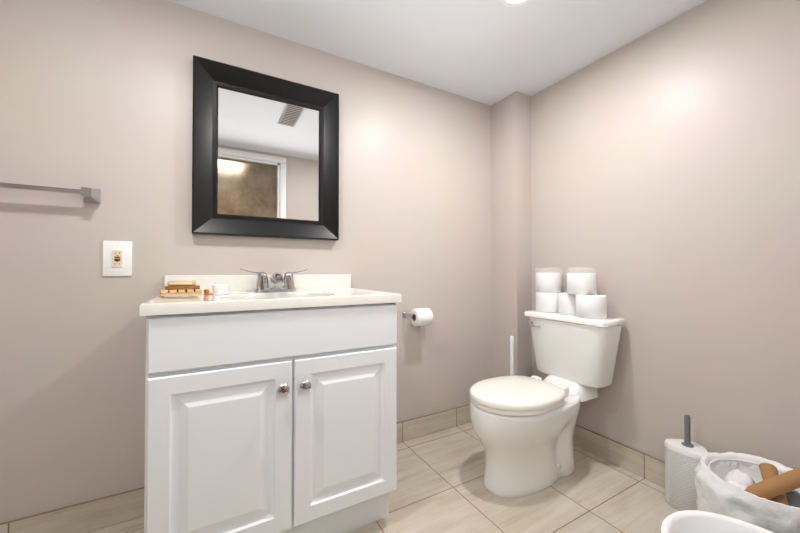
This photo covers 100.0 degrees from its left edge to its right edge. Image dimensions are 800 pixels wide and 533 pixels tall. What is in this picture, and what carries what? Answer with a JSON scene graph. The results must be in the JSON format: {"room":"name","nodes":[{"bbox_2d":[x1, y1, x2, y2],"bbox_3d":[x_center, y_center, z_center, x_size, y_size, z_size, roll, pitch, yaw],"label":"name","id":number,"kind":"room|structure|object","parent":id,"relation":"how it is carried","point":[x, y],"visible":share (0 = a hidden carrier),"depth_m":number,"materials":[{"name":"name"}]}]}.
{"room":"bathroom","nodes":[
{"label":"bathroom","id":0,"kind":"room"},
{"bbox_2d":[0,0,491,522],"bbox_3d":[-0.598,-0.053,1.661,3.220,2.115,0.100,0,-1,-29],"label":"wall","id":1,"kind":"structure","parent":0,"point":[96,94],"depth_m":1.35,"materials":[{"name":"paint"}]},
{"bbox_2d":[0,182,100,203],"bbox_3d":[-1.423,-0.272,1.100,0.658,0.056,0.073,0,-1,-29],"label":"bar","id":2,"kind":"object","parent":1,"relation":"attached to","point":[90,195],"visible":1,"depth_m":1.20,"materials":[{"name":"silver metal"}]},
{"bbox_2d":[103,241,131,275],"bbox_3d":[-1.105,-0.031,1.312,0.090,0.138,0.011,0,-1,-29],"label":"outlet","id":3,"kind":"object","parent":1,"relation":"attached to","point":[117,258],"visible":1,"depth_m":1.31,"materials":[{"name":"white plastic"}]},
{"bbox_2d":[0,404,470,532],"bbox_3d":[-0.522,0.945,1.503,3.010,0.114,0.231,0,-1,-29],"label":"baseboard","id":4,"kind":"structure","parent":1,"relation":"attached to","point":[98,514],"depth_m":1.29,"materials":[{"name":"tile"}]},
{"bbox_2d":[192,55,338,240],"bbox_3d":[-0.601,-0.513,1.581,0.641,0.753,0.042,0,-1,-29],"label":"framed mirror","id":5,"kind":"object","parent":1,"relation":"attached to","point":[265,155],"visible":0.98,"depth_m":1.57,"materials":[{"name":"black mirror"}]},
{"bbox_2d":[403,308,432,326],"bbox_3d":[0.116,0.289,1.928,0.160,0.100,0.128,0,-1,-29],"label":"toilet paper holder","id":6,"kind":"object","parent":1,"relation":"attached to","point":[421,316],"visible":1,"depth_m":1.89,"materials":[{"name":"white paper"}]},
{"bbox_2d":[88,422,678,532],"bbox_3d":[0.122,1.030,0.368,3.220,0.080,3.040,0,-1,-29],"label":"floor","id":7,"kind":"structure","parent":0,"point":[441,488],"depth_m":1.44,"materials":[{"name":"tile"}]},
{"bbox_2d":[144,303,396,532],"bbox_3d":[-0.477,0.569,1.327,0.790,0.862,0.582,0,-1,-29],"label":"vanity cabinet","id":8,"kind":"object","parent":7,"relation":"on","point":[284,420],"visible":1,"depth_m":1.07,"materials":[{"name":"white paint"}]},
{"bbox_2d":[139,274,401,315],"bbox_3d":[-0.483,0.137,1.343,0.810,0.202,0.559,0,-1,-29],"label":"countertop","id":9,"kind":"structure","parent":8,"relation":"on","point":[316,290],"depth_m":1.27,"materials":[{"name":"white stone"}]},
{"bbox_2d":[160,280,201,295],"bbox_3d":[-0.806,0.078,1.234,0.124,0.052,0.090,0,-1,-37],"label":"soap dish","id":10,"kind":"object","parent":9,"relation":"on","point":[180,287],"visible":1,"depth_m":1.21,"materials":[{"name":"beige wood"}]},
{"bbox_2d":[204,289,208,294],"bbox_3d":[-0.744,0.099,1.291,0.024,0.022,0.012,-1,-1,41],"label":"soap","id":11,"kind":"object","parent":9,"relation":"on","point":[206,291],"visible":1,"depth_m":1.28,"materials":[{"name":"orange"}]},
{"bbox_2d":[212,284,229,294],"bbox_3d":[-0.713,0.091,1.336,0.063,0.040,0.063,0,-1,-29],"label":"jar","id":12,"kind":"object","parent":9,"relation":"on","point":[221,289],"visible":1,"depth_m":1.31,"materials":[{"name":"white ceramic"}]},
{"bbox_2d":[240,269,308,291],"bbox_3d":[-0.541,0.061,1.481,0.296,0.103,0.154,0,-1,-29],"label":"centerset faucet","id":13,"kind":"object","parent":9,"relation":"on","point":[285,281],"visible":1,"depth_m":1.48,"materials":[{"name":"silver metal"}]},
{"bbox_2d":[510,336,513,375],"bbox_3d":[0.677,0.714,2.026,0.136,0.587,0.136,0,-1,-29],"label":"plunger","id":14,"kind":"object","parent":7,"relation":"on","point":[511,355],"visible":0.21,"depth_m":2.02,"materials":[{"name":"white plastic"}]},
{"bbox_2d":[469,310,624,497],"bbox_3d":[0.671,0.629,1.654,0.767,0.750,0.475,0,-1,-29],"label":"toilet","id":15,"kind":"object","parent":7,"relation":"on","point":[523,427],"visible":1,"depth_m":1.55,"materials":[{"name":"white ceramic"}]},
{"bbox_2d":[534,266,606,318],"bbox_3d":[0.910,0.127,1.814,0.181,0.256,0.412,0,-1,-29],"label":"toilet paper rolls","id":16,"kind":"object","parent":15,"relation":"on","point":[579,297],"visible":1,"depth_m":1.75,"materials":[{"name":"white paper"}]},
{"bbox_2d":[664,414,707,510],"bbox_3d":[1.199,0.809,1.395,0.121,0.385,0.148,0,-1,-29],"label":"toilet brush holder","id":17,"kind":"object","parent":7,"relation":"on","point":[683,456],"visible":0.81,"depth_m":1.38,"materials":[{"name":"white plastic"}]},
{"bbox_2d":[660,510,773,532],"bbox_3d":[0.865,0.846,0.742,0.362,0.295,0.462,0,-1,-29],"label":"tub","id":18,"kind":"object","parent":7,"relation":"on","point":[690,521],"visible":1,"depth_m":0.94,"materials":[{"name":"white ceramic"}]},
{"bbox_2d":[694,452,799,532],"bbox_3d":[1.187,0.821,1.098,0.372,0.354,0.378,0,-1,-29],"label":"trash bin","id":19,"kind":"object","parent":7,"relation":"on","point":[761,492],"visible":0.92,"depth_m":1.07,"materials":[{"name":"white plastic"}]},
{"bbox_2d":[167,0,706,105],"bbox_3d":[0.122,-1.165,0.393,3.220,0.080,3.040,0,-1,-29],"label":"ceiling","id":20,"kind":"structure","parent":0,"point":[490,52],"depth_m":1.59,"materials":[{"name":"white paint"}]},
{"bbox_2d":[498,0,532,7],"bbox_3d":[0.481,-1.109,1.349,0.176,0.010,0.176,0,-1,-29],"label":"recessed light","id":21,"kind":"object","parent":20,"relation":"in","point":[513,3],"visible":1,"depth_m":1.41,"materials":[{"name":"white"}]},
{"bbox_2d":[491,91,531,377],"bbox_3d":[0.738,-0.047,2.229,0.135,2.115,0.221,0,-1,-29],"label":"column","id":22,"kind":"structure","parent":0,"point":[511,243],"depth_m":2.16,"materials":[{"name":"paint"}]},
{"bbox_2d":[531,0,799,468],"bbox_3d":[1.506,-0.060,1.101,0.100,2.115,2.940,0,-1,-29],"label":"wall","id":23,"kind":"structure","parent":0,"point":[665,178],"depth_m":1.45,"materials":[{"name":"paint"}]},
{"bbox_2d":[574,425,664,487],"bbox_3d":[1.221,0.945,1.485,0.010,0.114,1.509,0,-1,-29],"label":"baseboard","id":24,"kind":"structure","parent":23,"relation":"attached to","point":[647,467],"depth_m":1.66,"materials":[{"name":"tile"}]}
]}

